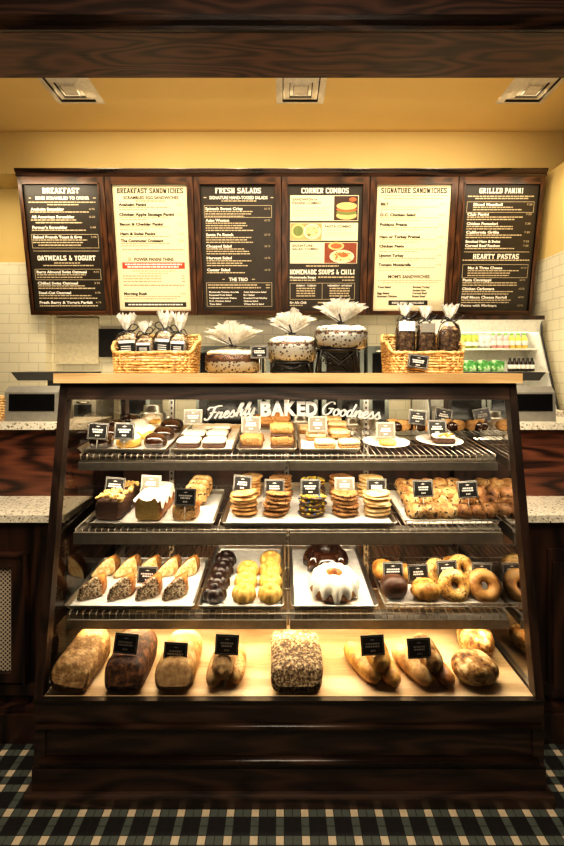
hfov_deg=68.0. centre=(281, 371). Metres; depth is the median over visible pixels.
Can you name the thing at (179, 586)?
wedge
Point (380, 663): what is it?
roll
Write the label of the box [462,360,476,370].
box
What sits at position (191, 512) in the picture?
cake
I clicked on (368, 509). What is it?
cookie
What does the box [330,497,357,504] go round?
cookie
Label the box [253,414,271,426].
bar
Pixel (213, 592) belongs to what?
mini bundt
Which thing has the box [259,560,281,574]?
mini bundt
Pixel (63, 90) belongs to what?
ceiling vent
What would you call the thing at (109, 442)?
dome
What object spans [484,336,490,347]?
yogurt cup
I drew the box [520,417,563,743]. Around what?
counter
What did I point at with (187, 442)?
brownie
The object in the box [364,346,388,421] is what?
brewer
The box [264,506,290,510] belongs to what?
cookie
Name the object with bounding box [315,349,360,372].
cake stand
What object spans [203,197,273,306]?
print
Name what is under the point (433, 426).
price card
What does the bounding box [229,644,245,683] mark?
roll
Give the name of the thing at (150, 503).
cake
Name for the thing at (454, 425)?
cookie
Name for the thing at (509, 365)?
soda bottle
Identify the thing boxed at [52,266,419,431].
tiled wall
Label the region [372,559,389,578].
bread roll
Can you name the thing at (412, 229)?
print
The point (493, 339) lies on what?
juice bottle
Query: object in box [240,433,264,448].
bar
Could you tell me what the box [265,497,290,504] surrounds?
cookie
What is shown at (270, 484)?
price card
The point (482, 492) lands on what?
scone
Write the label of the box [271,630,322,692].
loaf
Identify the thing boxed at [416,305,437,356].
snack bag
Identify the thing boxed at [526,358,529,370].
soda bottle
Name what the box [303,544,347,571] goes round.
bundt cake
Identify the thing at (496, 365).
box
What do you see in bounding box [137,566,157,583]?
price card
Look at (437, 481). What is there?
scone
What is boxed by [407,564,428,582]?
price card
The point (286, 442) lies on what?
bar
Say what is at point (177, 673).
bread loaf
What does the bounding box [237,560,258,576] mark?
mini bundt
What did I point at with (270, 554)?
mini bundt
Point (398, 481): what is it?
scone
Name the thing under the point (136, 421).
bun
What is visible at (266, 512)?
cookie
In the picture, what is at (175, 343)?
snack bag
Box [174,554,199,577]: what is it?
wedge
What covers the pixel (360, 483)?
cookie
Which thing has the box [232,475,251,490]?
price card
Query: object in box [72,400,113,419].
printer
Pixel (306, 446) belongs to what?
baking tray
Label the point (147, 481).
price card
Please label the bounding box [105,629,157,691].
bread loaf
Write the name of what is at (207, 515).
baking tray
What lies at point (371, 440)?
serving plate
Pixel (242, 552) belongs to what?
baking tray
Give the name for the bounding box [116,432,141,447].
bun
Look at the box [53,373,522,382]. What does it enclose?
countertop
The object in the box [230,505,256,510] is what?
cookie
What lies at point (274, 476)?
cookie
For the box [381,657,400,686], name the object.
roll
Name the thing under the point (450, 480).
scone
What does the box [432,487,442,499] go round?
scone
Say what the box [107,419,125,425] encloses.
dome
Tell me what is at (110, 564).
wedge
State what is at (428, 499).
scone
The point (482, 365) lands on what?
box
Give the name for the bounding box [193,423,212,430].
brownie
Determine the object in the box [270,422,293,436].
bar
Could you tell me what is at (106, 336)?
wall screen
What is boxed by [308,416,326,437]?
price card
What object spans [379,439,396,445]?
lemon slice
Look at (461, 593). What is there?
bagel
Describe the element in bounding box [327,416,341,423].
bar
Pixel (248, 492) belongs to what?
cookie
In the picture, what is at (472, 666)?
round loaf
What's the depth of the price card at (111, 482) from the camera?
1.66 m
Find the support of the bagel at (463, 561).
on the wire tray at (408, 598)
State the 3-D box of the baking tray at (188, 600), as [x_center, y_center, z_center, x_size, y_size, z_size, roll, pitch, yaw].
[-0.548,0.829,1.654,0.470,0.044,0.332,0,0,0]
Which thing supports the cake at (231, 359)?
on the display case
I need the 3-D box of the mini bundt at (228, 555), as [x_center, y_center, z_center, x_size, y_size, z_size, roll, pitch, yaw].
[-0.240,0.801,1.793,0.092,0.052,0.087,0,0,36]
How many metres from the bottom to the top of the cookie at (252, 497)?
0.018 m
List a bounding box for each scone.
[394,478,409,488]
[397,484,411,495]
[400,492,419,505]
[405,502,426,518]
[407,487,425,498]
[420,497,433,503]
[424,502,440,518]
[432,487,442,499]
[433,477,448,485]
[433,495,448,503]
[437,484,450,489]
[438,501,457,518]
[442,487,456,499]
[445,477,459,485]
[449,493,463,504]
[457,502,472,518]
[464,498,476,505]
[471,503,486,518]
[476,486,487,499]
[476,494,489,503]
[482,502,498,517]
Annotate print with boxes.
[28,202,100,305]
[119,200,184,298]
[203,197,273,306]
[290,265,354,305]
[378,195,446,282]
[461,196,533,305]
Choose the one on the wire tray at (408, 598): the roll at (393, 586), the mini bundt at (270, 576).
the roll at (393, 586)
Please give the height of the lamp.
0.018 m
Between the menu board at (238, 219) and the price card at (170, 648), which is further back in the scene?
the menu board at (238, 219)
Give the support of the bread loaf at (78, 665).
on the display case
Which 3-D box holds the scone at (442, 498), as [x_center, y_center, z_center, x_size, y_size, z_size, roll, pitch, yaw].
[0.635,0.515,1.686,0.073,0.048,0.064,0,0,39]
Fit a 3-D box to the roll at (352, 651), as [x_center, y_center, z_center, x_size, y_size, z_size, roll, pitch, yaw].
[0.276,1.005,1.450,0.068,0.068,0.190,0,0,-24]
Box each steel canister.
[139,404,166,423]
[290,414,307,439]
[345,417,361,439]
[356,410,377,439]
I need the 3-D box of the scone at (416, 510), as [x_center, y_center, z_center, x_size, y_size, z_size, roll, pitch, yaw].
[0.513,0.530,1.609,0.072,0.055,0.082,0,0,-13]
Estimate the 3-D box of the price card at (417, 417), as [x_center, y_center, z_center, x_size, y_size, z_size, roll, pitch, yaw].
[0.603,0.219,1.859,0.085,0.106,0.012,0,0,0]
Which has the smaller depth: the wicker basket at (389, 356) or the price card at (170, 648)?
the price card at (170, 648)
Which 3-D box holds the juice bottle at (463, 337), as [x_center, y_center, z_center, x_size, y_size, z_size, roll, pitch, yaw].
[1.369,-0.232,3.180,0.059,0.108,0.062,0,0,20]
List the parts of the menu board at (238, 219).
rail, rail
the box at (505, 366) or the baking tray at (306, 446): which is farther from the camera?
the box at (505, 366)
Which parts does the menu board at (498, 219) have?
rail, rail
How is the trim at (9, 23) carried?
attached to the beam
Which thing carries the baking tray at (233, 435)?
on the display case
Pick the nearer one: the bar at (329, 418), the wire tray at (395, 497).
the wire tray at (395, 497)
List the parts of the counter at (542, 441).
panel, raised frame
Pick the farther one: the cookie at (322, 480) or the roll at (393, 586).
the cookie at (322, 480)
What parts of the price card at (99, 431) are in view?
frame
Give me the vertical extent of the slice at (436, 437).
0.040 m
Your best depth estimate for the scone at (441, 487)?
1.77 m
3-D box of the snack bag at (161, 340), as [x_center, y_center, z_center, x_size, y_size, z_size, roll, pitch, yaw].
[-0.479,-0.130,1.688,0.094,0.251,0.050,0,0,-1]
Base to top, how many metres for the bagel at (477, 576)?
0.109 m
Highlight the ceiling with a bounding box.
[0,78,563,131]
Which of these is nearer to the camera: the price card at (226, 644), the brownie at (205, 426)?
the price card at (226, 644)
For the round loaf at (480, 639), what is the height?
0.094 m
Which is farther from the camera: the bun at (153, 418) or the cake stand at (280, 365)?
the bun at (153, 418)
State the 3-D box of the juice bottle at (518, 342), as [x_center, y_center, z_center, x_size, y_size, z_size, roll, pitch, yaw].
[1.795,-0.238,3.180,0.047,0.120,0.045,0,0,0]
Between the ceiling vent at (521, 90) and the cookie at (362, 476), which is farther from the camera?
the ceiling vent at (521, 90)
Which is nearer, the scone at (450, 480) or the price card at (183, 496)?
the price card at (183, 496)
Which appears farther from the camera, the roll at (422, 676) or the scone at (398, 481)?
the scone at (398, 481)
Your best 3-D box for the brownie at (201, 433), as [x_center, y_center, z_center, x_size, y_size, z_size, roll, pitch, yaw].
[-0.368,0.265,1.765,0.090,0.038,0.078,0,0,0]
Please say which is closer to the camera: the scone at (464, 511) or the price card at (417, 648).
the price card at (417, 648)
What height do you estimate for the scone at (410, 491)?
0.056 m
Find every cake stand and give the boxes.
[270,362,311,372]
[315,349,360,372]
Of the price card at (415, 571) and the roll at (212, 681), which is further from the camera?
the price card at (415, 571)
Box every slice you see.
[186,483,206,503]
[189,478,209,497]
[192,475,212,492]
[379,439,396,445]
[431,433,454,442]
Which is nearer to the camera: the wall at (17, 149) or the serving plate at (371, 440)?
the serving plate at (371, 440)
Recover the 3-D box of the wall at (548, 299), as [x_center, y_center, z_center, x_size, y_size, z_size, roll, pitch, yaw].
[2.010,-0.050,2.625,0.080,2.840,1.450,0,0,0]
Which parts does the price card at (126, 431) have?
frame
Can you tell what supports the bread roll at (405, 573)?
on the wire tray at (408, 598)
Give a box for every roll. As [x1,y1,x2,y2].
[206,653,220,687]
[212,651,234,679]
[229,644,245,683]
[343,642,380,683]
[367,632,390,672]
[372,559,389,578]
[380,574,407,598]
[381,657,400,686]
[391,644,432,686]
[403,563,407,580]
[410,578,441,601]
[412,633,442,672]
[431,661,454,687]
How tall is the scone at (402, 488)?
0.050 m
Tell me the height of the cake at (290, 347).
0.213 m
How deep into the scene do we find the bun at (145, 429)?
1.76 m
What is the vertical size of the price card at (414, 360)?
0.062 m
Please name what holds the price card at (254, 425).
on the baking tray at (265, 431)
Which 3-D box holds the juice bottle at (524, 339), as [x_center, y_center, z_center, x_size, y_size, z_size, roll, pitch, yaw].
[1.843,-0.238,3.180,0.047,0.120,0.045,0,0,0]
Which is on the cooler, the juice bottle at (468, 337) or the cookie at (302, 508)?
the juice bottle at (468, 337)
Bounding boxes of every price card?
[87,422,108,448]
[105,476,125,490]
[113,632,138,654]
[114,422,134,448]
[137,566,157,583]
[140,475,160,490]
[163,641,187,657]
[174,488,195,520]
[184,409,201,429]
[215,634,238,686]
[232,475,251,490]
[241,417,260,431]
[251,345,267,372]
[264,479,284,495]
[301,479,320,494]
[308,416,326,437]
[335,477,353,489]
[360,634,384,686]
[366,479,385,489]
[376,422,394,438]
[382,561,403,576]
[406,637,430,686]
[407,353,428,369]
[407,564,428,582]
[408,409,426,431]
[412,480,433,519]
[427,420,446,435]
[434,407,452,419]
[436,560,456,577]
[456,480,478,518]
[471,562,491,586]
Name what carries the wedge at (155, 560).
in the baking tray at (188, 600)
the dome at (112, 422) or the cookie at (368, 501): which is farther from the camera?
the dome at (112, 422)
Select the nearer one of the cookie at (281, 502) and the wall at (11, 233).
the cookie at (281, 502)
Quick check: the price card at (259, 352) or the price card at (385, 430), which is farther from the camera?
the price card at (385, 430)
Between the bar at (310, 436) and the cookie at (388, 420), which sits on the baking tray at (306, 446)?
the bar at (310, 436)
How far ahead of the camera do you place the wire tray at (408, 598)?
1.54 m
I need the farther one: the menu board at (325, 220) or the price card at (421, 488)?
the menu board at (325, 220)
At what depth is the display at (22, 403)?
1.80 m
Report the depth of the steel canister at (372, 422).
2.28 m
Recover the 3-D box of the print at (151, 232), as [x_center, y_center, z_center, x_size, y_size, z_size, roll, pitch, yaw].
[-0.964,-0.905,3.119,0.469,0.701,0.120,0,0,0]
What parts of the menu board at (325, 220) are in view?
rail, rail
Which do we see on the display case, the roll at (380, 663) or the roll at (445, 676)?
the roll at (445, 676)
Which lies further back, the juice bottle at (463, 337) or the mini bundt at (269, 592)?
the juice bottle at (463, 337)
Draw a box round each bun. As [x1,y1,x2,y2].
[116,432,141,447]
[130,419,149,424]
[135,425,140,435]
[139,424,156,438]
[142,413,160,423]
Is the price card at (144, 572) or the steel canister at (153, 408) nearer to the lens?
the price card at (144, 572)
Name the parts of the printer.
door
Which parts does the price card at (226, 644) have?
frame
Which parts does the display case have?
corner post, post, panel, header rail, glass sill, frame, bead moulding, moulding, post, glass, deck trim, corner post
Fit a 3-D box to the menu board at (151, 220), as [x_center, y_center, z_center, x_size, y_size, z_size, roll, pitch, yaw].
[-0.966,-0.929,3.135,0.638,0.989,0.229,0,0,0]
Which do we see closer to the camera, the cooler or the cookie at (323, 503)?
the cookie at (323, 503)
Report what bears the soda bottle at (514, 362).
on the cooler
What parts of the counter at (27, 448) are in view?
raised frame, panel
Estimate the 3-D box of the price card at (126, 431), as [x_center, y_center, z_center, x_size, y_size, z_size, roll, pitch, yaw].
[-0.603,0.246,1.599,0.079,0.105,0.012,0,0,0]
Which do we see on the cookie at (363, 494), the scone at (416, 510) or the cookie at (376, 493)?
the cookie at (376, 493)
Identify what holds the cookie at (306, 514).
on the baking tray at (292, 517)
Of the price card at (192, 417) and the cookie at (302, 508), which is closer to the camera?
the cookie at (302, 508)
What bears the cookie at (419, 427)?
on the display case
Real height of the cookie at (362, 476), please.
0.017 m
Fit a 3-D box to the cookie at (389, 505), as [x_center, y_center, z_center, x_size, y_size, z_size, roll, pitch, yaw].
[0.378,0.518,1.643,0.104,0.018,0.099,0,0,-7]
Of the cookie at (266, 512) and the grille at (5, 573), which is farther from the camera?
the cookie at (266, 512)
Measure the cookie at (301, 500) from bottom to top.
0.021 m
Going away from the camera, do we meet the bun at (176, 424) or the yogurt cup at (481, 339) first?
the bun at (176, 424)
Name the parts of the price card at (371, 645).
frame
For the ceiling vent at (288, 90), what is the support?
in the ceiling
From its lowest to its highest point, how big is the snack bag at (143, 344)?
0.196 m
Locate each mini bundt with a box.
[202,581,226,603]
[207,570,229,588]
[211,560,233,576]
[215,550,236,565]
[232,581,255,603]
[234,570,257,587]
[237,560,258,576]
[258,581,281,603]
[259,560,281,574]
[259,570,281,586]
[260,550,280,564]
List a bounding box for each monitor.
[11,371,100,385]
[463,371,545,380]
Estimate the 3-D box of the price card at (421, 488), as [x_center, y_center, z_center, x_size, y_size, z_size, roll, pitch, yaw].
[0.540,0.487,1.596,0.079,0.147,0.017,0,0,0]
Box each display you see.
[4,386,73,420]
[517,386,555,420]
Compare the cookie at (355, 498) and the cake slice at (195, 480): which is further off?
the cake slice at (195, 480)
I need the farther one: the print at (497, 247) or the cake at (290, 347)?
the print at (497, 247)
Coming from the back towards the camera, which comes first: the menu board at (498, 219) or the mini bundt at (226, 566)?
the menu board at (498, 219)
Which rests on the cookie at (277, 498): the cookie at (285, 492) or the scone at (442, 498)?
the cookie at (285, 492)
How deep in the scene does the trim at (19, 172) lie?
3.01 m
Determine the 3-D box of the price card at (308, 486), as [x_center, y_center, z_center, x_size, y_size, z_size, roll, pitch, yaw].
[0.112,0.489,1.637,0.078,0.136,0.016,0,0,0]
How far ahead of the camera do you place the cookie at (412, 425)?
1.88 m
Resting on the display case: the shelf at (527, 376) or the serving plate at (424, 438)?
the serving plate at (424, 438)
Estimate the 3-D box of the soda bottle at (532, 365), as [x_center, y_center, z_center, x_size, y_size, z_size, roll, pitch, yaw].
[1.830,-0.054,3.060,0.035,0.100,0.033,0,0,0]
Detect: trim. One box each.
[0,14,563,32]
[14,168,548,178]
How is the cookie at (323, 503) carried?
on the cookie at (302, 508)
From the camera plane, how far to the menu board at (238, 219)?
3.11 m
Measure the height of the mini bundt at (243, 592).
0.052 m
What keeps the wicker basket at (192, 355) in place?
on the display case
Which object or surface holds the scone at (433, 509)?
in the wire tray at (395, 497)
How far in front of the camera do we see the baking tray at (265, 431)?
1.62 m
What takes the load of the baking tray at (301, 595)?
on the display case
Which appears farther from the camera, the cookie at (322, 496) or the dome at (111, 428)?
the dome at (111, 428)
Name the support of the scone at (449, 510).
in the wire tray at (395, 497)
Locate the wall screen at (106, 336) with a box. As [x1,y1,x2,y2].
[99,329,126,356]
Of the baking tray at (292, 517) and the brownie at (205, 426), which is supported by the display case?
the baking tray at (292, 517)
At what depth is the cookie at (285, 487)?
1.80 m
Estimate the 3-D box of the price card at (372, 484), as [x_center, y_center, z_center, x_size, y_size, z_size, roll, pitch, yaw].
[0.375,0.490,1.657,0.078,0.131,0.015,0,0,0]
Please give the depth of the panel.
3.33 m
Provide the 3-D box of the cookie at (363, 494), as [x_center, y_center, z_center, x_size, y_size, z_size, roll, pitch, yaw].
[0.372,0.488,1.645,0.104,0.017,0.099,0,0,-23]
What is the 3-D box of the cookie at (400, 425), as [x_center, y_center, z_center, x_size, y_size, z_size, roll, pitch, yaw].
[0.538,0.241,1.879,0.086,0.053,0.038,0,0,0]
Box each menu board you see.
[17,177,113,314]
[104,177,197,314]
[193,177,280,314]
[282,177,369,314]
[366,177,458,314]
[451,177,544,314]
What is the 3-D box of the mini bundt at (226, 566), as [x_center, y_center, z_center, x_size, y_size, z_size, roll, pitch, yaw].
[-0.244,0.807,1.712,0.092,0.052,0.087,0,0,36]
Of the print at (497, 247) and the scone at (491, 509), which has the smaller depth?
the scone at (491, 509)
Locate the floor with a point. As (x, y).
(19, 826)
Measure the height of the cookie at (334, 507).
0.018 m
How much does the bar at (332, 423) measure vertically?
0.034 m
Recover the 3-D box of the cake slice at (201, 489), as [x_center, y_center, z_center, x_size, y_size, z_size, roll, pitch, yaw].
[-0.351,0.499,1.715,0.089,0.084,0.026,0,0,0]
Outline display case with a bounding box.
[23,373,554,808]
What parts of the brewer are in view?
door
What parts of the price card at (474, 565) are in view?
frame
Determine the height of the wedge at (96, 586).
0.082 m
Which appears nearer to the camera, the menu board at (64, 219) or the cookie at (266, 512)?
the cookie at (266, 512)
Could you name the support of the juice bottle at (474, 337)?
on the cooler
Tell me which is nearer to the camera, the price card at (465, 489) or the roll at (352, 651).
the roll at (352, 651)
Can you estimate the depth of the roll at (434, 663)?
1.38 m
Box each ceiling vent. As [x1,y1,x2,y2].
[38,78,104,103]
[276,78,326,103]
[495,78,563,103]
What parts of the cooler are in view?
panel, edge trim, panel, edge trim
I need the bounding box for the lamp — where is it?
[436,332,530,332]
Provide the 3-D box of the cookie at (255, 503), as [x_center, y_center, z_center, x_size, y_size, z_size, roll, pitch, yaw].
[-0.146,0.518,1.650,0.101,0.017,0.101,0,0,-17]
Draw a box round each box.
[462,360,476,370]
[476,360,490,370]
[490,360,504,370]
[501,360,507,370]
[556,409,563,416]
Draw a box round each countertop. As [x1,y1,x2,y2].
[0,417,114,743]
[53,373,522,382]
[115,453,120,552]
[179,431,415,439]
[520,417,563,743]
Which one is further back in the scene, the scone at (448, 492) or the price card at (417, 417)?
the price card at (417, 417)
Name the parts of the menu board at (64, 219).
rail, rail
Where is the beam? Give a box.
[0,0,563,77]
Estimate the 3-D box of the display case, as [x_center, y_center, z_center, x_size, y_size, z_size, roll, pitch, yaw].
[0.022,0.688,1.720,1.668,1.365,0.821,0,0,0]
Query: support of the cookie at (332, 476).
on the cookie
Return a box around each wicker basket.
[0,395,4,419]
[111,334,201,372]
[380,334,464,372]
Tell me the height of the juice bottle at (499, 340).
0.120 m
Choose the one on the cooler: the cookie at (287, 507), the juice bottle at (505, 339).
the juice bottle at (505, 339)
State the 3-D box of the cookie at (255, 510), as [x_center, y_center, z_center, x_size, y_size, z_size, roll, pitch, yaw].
[-0.147,0.548,1.648,0.101,0.017,0.101,0,0,5]
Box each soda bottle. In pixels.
[507,358,512,370]
[512,358,516,370]
[517,358,521,370]
[521,358,525,370]
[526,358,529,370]
[530,358,534,370]
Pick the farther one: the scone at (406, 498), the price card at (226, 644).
the scone at (406, 498)
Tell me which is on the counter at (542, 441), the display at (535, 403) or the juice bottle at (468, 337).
the display at (535, 403)
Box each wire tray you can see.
[367,557,512,608]
[386,483,502,525]
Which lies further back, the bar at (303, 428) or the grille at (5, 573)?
the bar at (303, 428)
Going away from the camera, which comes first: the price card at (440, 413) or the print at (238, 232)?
the price card at (440, 413)
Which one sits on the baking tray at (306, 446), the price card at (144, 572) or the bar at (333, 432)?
the bar at (333, 432)
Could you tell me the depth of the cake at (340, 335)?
1.61 m
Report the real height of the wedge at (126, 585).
0.082 m
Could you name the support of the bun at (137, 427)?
on the baking tray at (85, 448)
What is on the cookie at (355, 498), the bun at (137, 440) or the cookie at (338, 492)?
the cookie at (338, 492)
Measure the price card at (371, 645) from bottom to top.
0.164 m
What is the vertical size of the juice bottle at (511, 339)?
0.120 m
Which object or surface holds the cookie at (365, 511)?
on the baking tray at (292, 517)
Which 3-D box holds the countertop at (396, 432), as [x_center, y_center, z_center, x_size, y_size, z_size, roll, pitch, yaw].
[-0.675,0.910,2.995,3.250,0.920,0.490,0,0,0]
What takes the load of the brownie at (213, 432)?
on the baking tray at (233, 435)
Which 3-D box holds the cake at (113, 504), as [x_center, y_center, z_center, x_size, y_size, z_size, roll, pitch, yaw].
[-0.651,0.504,1.670,0.115,0.113,0.205,0,0,3]
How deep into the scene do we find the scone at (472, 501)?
1.66 m
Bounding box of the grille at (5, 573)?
[0,568,10,670]
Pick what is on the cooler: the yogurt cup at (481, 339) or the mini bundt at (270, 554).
the yogurt cup at (481, 339)
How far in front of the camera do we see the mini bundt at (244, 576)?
1.62 m
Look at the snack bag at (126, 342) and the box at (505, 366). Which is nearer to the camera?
the snack bag at (126, 342)
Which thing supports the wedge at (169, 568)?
in the baking tray at (188, 600)
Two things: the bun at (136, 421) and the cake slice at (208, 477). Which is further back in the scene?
the bun at (136, 421)
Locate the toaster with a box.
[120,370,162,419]
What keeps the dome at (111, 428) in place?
on the baking tray at (85, 448)
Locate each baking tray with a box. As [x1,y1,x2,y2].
[64,558,209,608]
[77,424,188,452]
[85,489,225,525]
[170,424,240,452]
[198,545,283,608]
[221,482,396,525]
[236,425,296,452]
[289,545,377,608]
[295,424,359,452]
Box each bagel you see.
[425,558,451,583]
[438,568,469,602]
[449,554,471,578]
[468,568,501,602]
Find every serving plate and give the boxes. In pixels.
[363,435,409,447]
[415,434,463,445]
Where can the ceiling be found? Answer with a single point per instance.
(131, 104)
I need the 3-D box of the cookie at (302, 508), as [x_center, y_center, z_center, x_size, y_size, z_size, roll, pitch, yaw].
[0.118,0.531,1.646,0.104,0.019,0.109,0,0,1]
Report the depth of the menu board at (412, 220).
3.11 m
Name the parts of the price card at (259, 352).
frame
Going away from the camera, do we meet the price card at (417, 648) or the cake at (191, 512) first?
the price card at (417, 648)
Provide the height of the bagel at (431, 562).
0.104 m
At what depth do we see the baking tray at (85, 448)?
1.58 m
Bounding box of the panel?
[55,318,100,363]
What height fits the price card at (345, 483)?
0.137 m
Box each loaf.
[51,629,110,691]
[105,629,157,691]
[155,630,202,691]
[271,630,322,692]
[451,648,498,686]
[457,629,494,655]
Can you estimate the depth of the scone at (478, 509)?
1.58 m
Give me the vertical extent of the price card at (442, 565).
0.118 m
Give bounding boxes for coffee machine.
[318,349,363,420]
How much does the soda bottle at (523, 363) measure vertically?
0.100 m
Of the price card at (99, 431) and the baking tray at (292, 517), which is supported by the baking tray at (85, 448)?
the price card at (99, 431)
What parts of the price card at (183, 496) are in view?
frame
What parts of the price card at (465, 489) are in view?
frame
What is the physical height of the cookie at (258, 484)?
0.020 m
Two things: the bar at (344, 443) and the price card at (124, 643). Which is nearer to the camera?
the price card at (124, 643)
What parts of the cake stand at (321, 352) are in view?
leg, leg, leg, leg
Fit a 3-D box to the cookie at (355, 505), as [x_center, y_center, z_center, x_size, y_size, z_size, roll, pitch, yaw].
[0.253,0.518,1.646,0.103,0.018,0.101,0,0,23]
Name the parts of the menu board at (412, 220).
rail, rail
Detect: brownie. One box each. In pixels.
[176,436,201,448]
[183,429,206,439]
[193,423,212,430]
[202,436,226,448]
[206,429,228,437]
[211,423,231,432]
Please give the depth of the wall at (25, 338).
3.26 m
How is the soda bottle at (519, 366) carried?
on the cooler
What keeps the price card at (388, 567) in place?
in the roll at (393, 586)
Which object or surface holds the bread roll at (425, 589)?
on the wire tray at (408, 598)
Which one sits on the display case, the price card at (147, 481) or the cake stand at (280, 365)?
the cake stand at (280, 365)
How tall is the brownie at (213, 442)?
0.038 m
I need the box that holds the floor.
[0,744,563,845]
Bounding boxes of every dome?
[89,433,113,448]
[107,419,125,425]
[108,425,113,436]
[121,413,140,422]
[144,433,167,448]
[153,426,174,439]
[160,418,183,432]
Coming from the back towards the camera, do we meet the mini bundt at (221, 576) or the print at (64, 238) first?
the print at (64, 238)
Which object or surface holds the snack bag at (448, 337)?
in the wicker basket at (389, 356)
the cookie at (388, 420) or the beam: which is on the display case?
the cookie at (388, 420)
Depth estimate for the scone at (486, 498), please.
1.66 m
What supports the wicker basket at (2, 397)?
on the counter at (27, 448)
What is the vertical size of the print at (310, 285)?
0.296 m
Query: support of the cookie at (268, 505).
on the cookie at (287, 507)
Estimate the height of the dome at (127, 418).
0.055 m
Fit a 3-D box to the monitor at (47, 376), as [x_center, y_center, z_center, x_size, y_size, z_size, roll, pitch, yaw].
[-1.221,0.234,2.275,0.400,0.473,0.170,0,0,0]
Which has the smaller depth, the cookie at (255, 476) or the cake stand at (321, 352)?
the cake stand at (321, 352)
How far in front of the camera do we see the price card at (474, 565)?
1.60 m
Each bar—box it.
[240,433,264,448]
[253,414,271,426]
[270,412,290,422]
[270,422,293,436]
[270,436,293,448]
[299,425,307,433]
[306,431,325,440]
[314,438,335,448]
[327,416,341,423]
[328,420,346,428]
[328,428,349,437]
[338,438,359,448]
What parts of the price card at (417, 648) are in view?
frame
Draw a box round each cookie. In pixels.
[230,487,256,496]
[230,494,256,501]
[230,498,256,503]
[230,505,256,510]
[232,501,257,507]
[232,508,257,514]
[242,473,262,481]
[252,482,261,487]
[263,501,289,507]
[263,509,289,515]
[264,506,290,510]
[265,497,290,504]
[266,490,291,495]
[267,495,291,500]
[269,474,291,479]
[284,485,291,489]
[298,498,323,503]
[298,509,324,516]
[299,504,325,511]
[300,493,326,499]
[300,501,326,507]
[301,476,324,482]
[329,473,352,479]
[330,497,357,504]
[331,488,357,497]
[331,494,357,500]
[332,502,358,508]
[332,505,357,511]
[332,509,358,515]
[358,474,382,479]
[358,482,366,486]
[362,488,389,497]
[362,493,390,500]
[363,497,389,505]
[364,502,391,507]
[364,504,390,512]
[364,509,389,516]
[383,419,396,421]
[395,420,410,430]
[407,420,415,429]
[415,420,426,430]
[447,420,465,430]
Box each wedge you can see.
[77,572,106,600]
[91,554,120,577]
[107,572,135,600]
[113,554,141,578]
[135,554,161,578]
[135,572,162,600]
[158,554,181,577]
[162,572,188,600]
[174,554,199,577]
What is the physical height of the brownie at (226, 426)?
0.038 m
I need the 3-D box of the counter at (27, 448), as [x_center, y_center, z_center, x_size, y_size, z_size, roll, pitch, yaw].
[-1.704,0.791,1.780,1.792,1.157,0.480,0,0,0]
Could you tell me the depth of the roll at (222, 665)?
1.36 m
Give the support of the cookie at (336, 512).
on the baking tray at (292, 517)
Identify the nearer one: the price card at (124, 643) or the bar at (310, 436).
the price card at (124, 643)
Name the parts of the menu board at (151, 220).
rail, rail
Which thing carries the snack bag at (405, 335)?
in the wicker basket at (389, 356)
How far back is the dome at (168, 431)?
1.74 m
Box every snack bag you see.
[115,312,139,370]
[135,321,155,367]
[152,309,173,370]
[168,311,188,367]
[395,303,417,367]
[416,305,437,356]
[436,302,463,367]
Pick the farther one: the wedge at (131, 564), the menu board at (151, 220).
the menu board at (151, 220)
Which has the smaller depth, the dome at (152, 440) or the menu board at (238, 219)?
the dome at (152, 440)
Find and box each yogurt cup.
[478,336,484,347]
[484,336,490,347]
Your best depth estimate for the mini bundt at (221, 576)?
1.62 m
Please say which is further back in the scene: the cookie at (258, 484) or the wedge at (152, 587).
the cookie at (258, 484)
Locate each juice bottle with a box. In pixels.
[461,334,465,345]
[465,334,471,347]
[471,334,477,347]
[490,333,495,347]
[496,333,502,347]
[503,333,508,347]
[509,333,514,347]
[515,333,521,347]
[521,333,527,347]
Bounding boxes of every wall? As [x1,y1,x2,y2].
[0,132,563,188]
[0,189,281,265]
[0,262,51,394]
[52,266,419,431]
[532,162,563,409]
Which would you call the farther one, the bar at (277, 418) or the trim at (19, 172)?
the trim at (19, 172)
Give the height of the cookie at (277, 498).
0.019 m
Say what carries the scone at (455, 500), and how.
in the wire tray at (395, 497)
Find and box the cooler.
[410,315,558,434]
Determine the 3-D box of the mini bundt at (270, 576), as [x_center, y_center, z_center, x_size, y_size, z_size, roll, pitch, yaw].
[-0.045,0.813,1.632,0.092,0.052,0.087,0,0,36]
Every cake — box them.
[95,480,139,519]
[131,481,174,519]
[172,498,199,519]
[204,320,262,372]
[267,307,316,361]
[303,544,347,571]
[309,562,358,604]
[314,295,367,348]
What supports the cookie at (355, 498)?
on the cookie at (341, 502)
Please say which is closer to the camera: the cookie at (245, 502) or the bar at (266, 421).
the cookie at (245, 502)
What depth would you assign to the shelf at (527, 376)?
2.19 m
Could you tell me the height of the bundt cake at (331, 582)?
0.096 m
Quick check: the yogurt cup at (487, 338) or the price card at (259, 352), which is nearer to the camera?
the price card at (259, 352)

